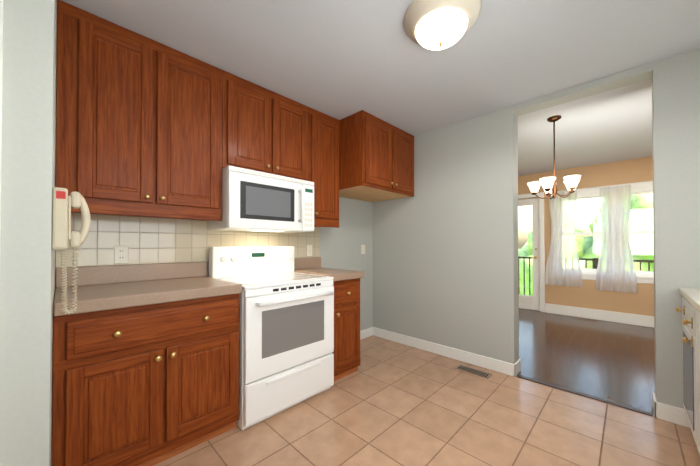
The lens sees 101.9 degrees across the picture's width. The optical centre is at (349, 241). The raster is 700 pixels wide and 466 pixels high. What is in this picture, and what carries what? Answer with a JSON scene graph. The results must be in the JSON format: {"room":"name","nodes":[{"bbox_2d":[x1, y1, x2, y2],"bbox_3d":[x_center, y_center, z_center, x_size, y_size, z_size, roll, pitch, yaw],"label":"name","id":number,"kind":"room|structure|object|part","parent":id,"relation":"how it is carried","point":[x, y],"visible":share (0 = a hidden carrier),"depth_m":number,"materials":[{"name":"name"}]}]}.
{"room":"kitchen","nodes":[
{"label":"kitchen","id":0,"kind":"room"},
{"bbox_2d":[0,0,56,465],"bbox_3d":[-2.914,-0.009,2.728,5.200,2.440,0.143,-1,-1,44],"label":"wall","id":1,"kind":"structure","parent":0,"point":[28,177],"depth_m":0.92,"materials":[{"name":"paint"}]},
{"bbox_2d":[0,0,2,234],"bbox_3d":[-1.131,-0.028,0.892,0.116,2.440,0.050,-1,-1,44],"label":"door frame","id":2,"kind":"structure","parent":1,"relation":"attached to","point":[1,36],"depth_m":0.88,"materials":[{"name":"white"}]},
{"bbox_2d":[52,187,90,314],"bbox_3d":[-1.040,0.039,1.060,0.101,0.460,0.101,-1,-1,44],"label":"phone","id":3,"kind":"object","parent":1,"relation":"attached to","point":[63,203],"visible":1,"depth_m":1.03,"materials":[{"name":"beige plastic"}]},
{"bbox_2d":[55,197,372,330],"bbox_3d":[0.308,0.002,3.826,0.140,2.440,6.225,-1,-1,44],"label":"wall","id":4,"kind":"structure","parent":0,"point":[340,247],"depth_m":3.47,"materials":[{"name":"grey paint"}]},
{"bbox_2d":[56,0,222,220],"bbox_3d":[-1.298,-0.692,1.831,0.366,1.087,0.826,-1,-1,44],"label":"upper cabinet","id":5,"kind":"object","parent":4,"relation":"attached to","point":[139,127],"visible":1,"depth_m":1.66,"materials":[{"name":"brown wood"}]},
{"bbox_2d":[56,213,319,267],"bbox_3d":[-1.024,0.001,2.363,0.008,0.332,1.980,-1,-1,44],"label":"tile backsplash","id":6,"kind":"structure","parent":4,"relation":"attached to","point":[149,240],"depth_m":2.02,"materials":[{"name":"white tile"}]},
{"bbox_2d":[114,246,127,262],"bbox_3d":[-1.502,0.085,1.864,0.007,0.116,0.072,-1,-1,44],"label":"outlet","id":7,"kind":"object","parent":6,"relation":"attached to","point":[120,254],"visible":1,"depth_m":1.86,"materials":[{"name":"beige plastic"}]},
{"bbox_2d":[307,245,311,255],"bbox_3d":[-0.421,0.096,2.961,0.014,0.116,0.072,-1,-1,44],"label":"light switch","id":8,"kind":"object","parent":6,"relation":"attached to","point":[309,250],"visible":1,"depth_m":2.96,"materials":[{"name":"beige plastic"}]},
{"bbox_2d":[222,70,307,180],"bbox_3d":[-0.739,-0.879,2.402,0.366,0.702,0.762,-1,-1,44],"label":"upper cabinet","id":9,"kind":"object","parent":4,"relation":"attached to","point":[265,130],"visible":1,"depth_m":2.24,"materials":[{"name":"brown wood"}]},
{"bbox_2d":[207,165,313,232],"bbox_3d":[-0.705,-0.306,2.362,0.462,0.439,0.754,-1,-1,44],"label":"microwave","id":10,"kind":"object","parent":9,"relation":"attached to","point":[255,201],"visible":0.98,"depth_m":2.17,"materials":[{"name":"white"}]},
{"bbox_2d":[308,107,338,227],"bbox_3d":[-0.336,-0.682,2.811,0.366,1.087,0.385,-1,-1,44],"label":"upper cabinet","id":11,"kind":"object","parent":4,"relation":"attached to","point":[323,152],"visible":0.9,"depth_m":2.69,"materials":[{"name":"brown wood"}]},
{"bbox_2d":[361,245,364,253],"bbox_3d":[0.167,0.099,3.575,0.007,0.116,0.072,-1,-1,44],"label":"outlet","id":12,"kind":"object","parent":4,"relation":"attached to","point":[362,249],"visible":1,"depth_m":3.57,"materials":[{"name":"beige plastic"}]},
{"bbox_2d":[360,327,372,339],"bbox_3d":[-0.017,1.162,3.373,0.014,0.110,0.870,-1,-1,44],"label":"baseboard","id":13,"kind":"structure","parent":4,"relation":"attached to","point":[368,332],"depth_m":3.59,"materials":[{"name":"white wood"}]},
{"bbox_2d":[339,110,413,201],"bbox_3d":[0.225,-0.870,3.163,0.676,0.704,0.896,-1,-1,44],"label":"upper cabinet","id":14,"kind":"object","parent":4,"relation":"attached to","point":[376,159],"visible":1,"depth_m":2.83,"materials":[{"name":"brown wood"}]},
{"bbox_2d":[57,0,699,175],"bbox_3d":[-0.648,-1.270,2.658,8.550,0.080,9.250,-1,-1,44],"label":"ceiling","id":15,"kind":"structure","parent":0,"point":[339,59],"depth_m":1.89,"materials":[{"name":"paint"}]},
{"bbox_2d":[403,0,480,49],"bbox_3d":[0.501,-1.156,1.564,0.406,0.170,0.406,-1,-1,44],"label":"dome ceiling light","id":16,"kind":"object","parent":15,"relation":"attached to","point":[441,28],"depth_m":1.49,"materials":[{"name":"white glass"}]},
{"bbox_3d":[0.501,-1.208,1.565,0.406,0.064,0.406,-1,-1,44],"label":"ceiling light base","id":17,"kind":"part","parent":16,"relation":"part of","materials":[{"name":"white glass"}]},
{"bbox_2d":[527,115,580,198],"bbox_3d":[2.019,-0.826,2.821,0.446,0.804,0.449,-1,-1,44],"label":"chandelier","id":18,"kind":"object","parent":15,"relation":"hanging from","point":[549,185],"visible":1,"depth_m":2.80,"materials":[{"name":"white glass"}]},
{"bbox_2d":[154,335,699,465],"bbox_3d":[0.475,1.228,1.422,3.450,0.060,3.045,-1,-1,44],"label":"floor","id":19,"kind":"structure","parent":0,"point":[390,403],"depth_m":1.82,"materials":[{"name":"beige tile"}]},
{"bbox_2d":[52,293,238,465],"bbox_3d":[-1.195,0.764,1.716,0.655,0.874,0.826,-1,-1,44],"label":"base cabinet","id":20,"kind":"object","parent":19,"relation":"on","point":[149,385],"visible":1,"depth_m":1.45,"materials":[{"name":"brown wood"}]},
{"bbox_2d":[54,262,241,315],"bbox_3d":[-1.201,0.240,1.727,0.637,0.173,0.827,-1,-1,44],"label":"countertop","id":21,"kind":"structure","parent":20,"relation":"on","point":[102,288],"depth_m":1.69,"materials":[{"name":"laminate"}]},
{"bbox_2d":[209,246,333,429],"bbox_3d":[-0.598,0.623,2.248,0.708,1.165,0.758,-1,-1,44],"label":"range","id":22,"kind":"object","parent":19,"relation":"on","point":[286,335],"visible":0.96,"depth_m":2.03,"materials":[{"name":"white metal"}]},
{"bbox_2d":[332,278,359,380],"bbox_3d":[-0.233,0.773,2.696,0.655,0.874,0.385,-1,-1,44],"label":"base cabinet","id":23,"kind":"object","parent":19,"relation":"on","point":[346,352],"visible":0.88,"depth_m":2.49,"materials":[{"name":"brown wood"}]},
{"bbox_2d":[294,257,363,280],"bbox_3d":[-0.235,0.250,2.711,0.637,0.173,0.398,-1,-1,44],"label":"countertop","id":24,"kind":"structure","parent":23,"relation":"on","point":[309,265],"depth_m":2.72,"materials":[{"name":"laminate"}]},
{"bbox_2d":[455,365,491,378],"bbox_3d":[1.145,1.206,2.639,0.300,0.007,0.110,-1,-1,44],"label":"floor vent","id":25,"kind":"object","parent":19,"relation":"in","point":[474,371],"visible":1,"depth_m":2.63,"materials":[{"name":"grey metal"}]},
{"bbox_2d":[517,375,652,415],"bbox_3d":[1.799,1.202,2.256,0.830,0.008,0.050,-1,-1,44],"label":"threshold strip","id":26,"kind":"object","parent":19,"relation":"on","point":[592,397],"visible":0.98,"depth_m":2.19,"materials":[{"name":"brown wood"}]},
{"bbox_2d":[676,297,699,454],"bbox_3d":[1.962,0.765,1.195,0.698,0.860,1.247,-1,-1,44],"label":"base cabinet","id":27,"kind":"object","parent":19,"relation":"on","point":[691,352],"visible":1,"depth_m":1.55,"materials":[{"name":"white painted wood"},{"name":"brass"}]},
{"bbox_2d":[679,288,699,311],"bbox_3d":[1.971,0.265,1.190,0.672,0.140,1.247,-1,-1,44],"label":"countertop","id":28,"kind":"structure","parent":27,"relation":"on","point":[691,296],"depth_m":1.60,"materials":[{"name":"laminate"}]},
{"bbox_2d":[517,116,518,307],"bbox_3d":[0.993,-0.004,3.246,1.650,2.440,0.006,-1,-1,44],"label":"wall","id":29,"kind":"structure","parent":0,"point":[518,278],"depth_m":2.67,"materials":[{"name":"beige paint"}]},
{"bbox_2d":[373,48,699,408],"bbox_3d":[1.581,-0.011,2.560,3.450,2.440,0.150,-1,-1,44],"label":"wall","id":30,"kind":"structure","parent":0,"point":[445,255],"depth_m":2.71,"materials":[{"name":"grey paint"}]},
{"bbox_2d":[373,327,517,376],"bbox_3d":[0.886,1.159,3.115,1.664,0.110,0.014,-1,-1,44],"label":"baseboard","id":31,"kind":"structure","parent":30,"relation":"attached to","point":[500,366],"depth_m":2.93,"materials":[{"name":"white wood"}]},
{"bbox_2d":[513,63,652,115],"bbox_3d":[1.837,-1.208,2.320,0.870,0.050,0.150,-1,-1,44],"label":"lintel","id":32,"kind":"object","parent":30,"relation":"attached to","point":[625,78],"visible":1,"depth_m":2.23,"materials":[{"name":"grey paint"}]},
{"bbox_2d":[652,398,689,427],"bbox_3d":[2.364,1.145,1.664,0.794,0.110,0.014,-1,-1,44],"label":"baseboard","id":33,"kind":"structure","parent":30,"relation":"attached to","point":[670,413],"depth_m":1.89,"materials":[{"name":"white wood"}]},
{"bbox_2d":[517,308,654,414],"bbox_3d":[2.977,1.247,3.328,4.350,0.060,3.180,-1,-1,44],"label":"floor","id":34,"kind":"structure","parent":0,"point":[611,361],"depth_m":2.99,"materials":[{"name":"brown wood"}]},
{"bbox_2d":[574,317,598,321],"bbox_3d":[3.709,1.225,4.466,0.300,0.007,0.110,-1,-1,44],"label":"floor vent","id":35,"kind":"object","parent":34,"relation":"in","point":[586,319],"visible":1,"depth_m":4.44,"materials":[{"name":"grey metal"}]},
{"bbox_2d":[518,156,653,315],"bbox_3d":[3.985,0.008,4.474,4.200,2.440,0.150,-1,-1,44],"label":"wall","id":36,"kind":"structure","parent":0,"point":[590,296],"depth_m":4.46,"materials":[{"name":"beige paint"}]},
{"bbox_2d":[518,198,539,310],"bbox_3d":[3.043,0.228,5.332,0.882,2.010,0.111,-1,-1,44],"label":"patio door","id":37,"kind":"structure","parent":36,"relation":"in","point":[529,302],"depth_m":5.09,"materials":[{"name":"white"}]},
{"bbox_2d":[518,192,544,311],"bbox_3d":[3.016,0.189,5.305,1.040,2.095,0.018,-1,-1,44],"label":"door frame","id":38,"kind":"structure","parent":36,"relation":"attached to","point":[541,254],"depth_m":4.96,"materials":[{"name":"white wood"}]},
{"bbox_2d":[545,303,653,327],"bbox_3d":[4.401,1.143,3.937,2.830,0.160,0.016,-1,-1,44],"label":"baseboard","id":39,"kind":"structure","parent":36,"relation":"attached to","point":[626,318],"depth_m":4.39,"materials":[{"name":"white wood"}]},
{"bbox_2d":[557,181,652,191],"bbox_3d":[3.993,-0.840,4.276,1.700,0.015,0.094,-1,-1,44],"label":"curtain rod","id":40,"kind":"object","parent":36,"relation":"attached to","point":[608,186],"visible":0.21,"depth_m":4.28,"materials":[{"name":"white"}]},
{"bbox_2d":[545,190,582,287],"bbox_3d":[3.516,-0.045,4.682,0.500,1.550,0.079,-1,-1,44],"label":"curtain","id":41,"kind":"object","parent":40,"relation":"hanging from","point":[563,266],"visible":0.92,"depth_m":4.68,"materials":[{"name":"white fabric"}]},
{"bbox_2d":[596,185,637,292],"bbox_3d":[3.966,-0.039,4.240,0.460,1.570,0.077,-1,-1,44],"label":"curtain","id":42,"kind":"object","parent":40,"relation":"hanging from","point":[616,271],"visible":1,"depth_m":4.23,"materials":[{"name":"white fabric"}]},
{"bbox_2d":[562,182,653,283],"bbox_3d":[4.064,-0.121,4.342,1.650,1.455,0.168,-1,-1,44],"label":"window","id":43,"kind":"structure","parent":36,"relation":"in","point":[592,193],"depth_m":4.24,"materials":[{"name":"white"}]},
{"label":"outside","id":44,"kind":"structure","parent":0,"visible":0},
{"bbox_3d":[4.614,1.476,5.243,8.000,0.120,1.850,-1,-1,44],"label":"deck","id":45,"kind":"object","parent":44,"visible":0},
{"bbox_2d":[518,256,653,295],"bbox_3d":[5.196,0.881,5.833,8.011,1.080,0.080,-1,-1,44],"label":"railing","id":46,"kind":"object","parent":45,"relation":"on","point":[594,262],"depth_m":6.01,"materials":[{"name":"black metal"}]},
{"bbox_3d":[32.223,4.643,36.194,120.000,0.200,84.750,-1,-1,44],"label":"lawn","id":47,"kind":"structure","parent":0,"visible":0},
{"bbox_2d":[518,193,653,295],"bbox_3d":[17.353,-0.117,16.349,31.081,11.974,17.650,-1,-1,44],"label":"trees","id":48,"kind":"object","parent":47,"relation":"on","point":[644,238],"depth_m":13.94,"materials":[{"name":"green plant"}]}
]}

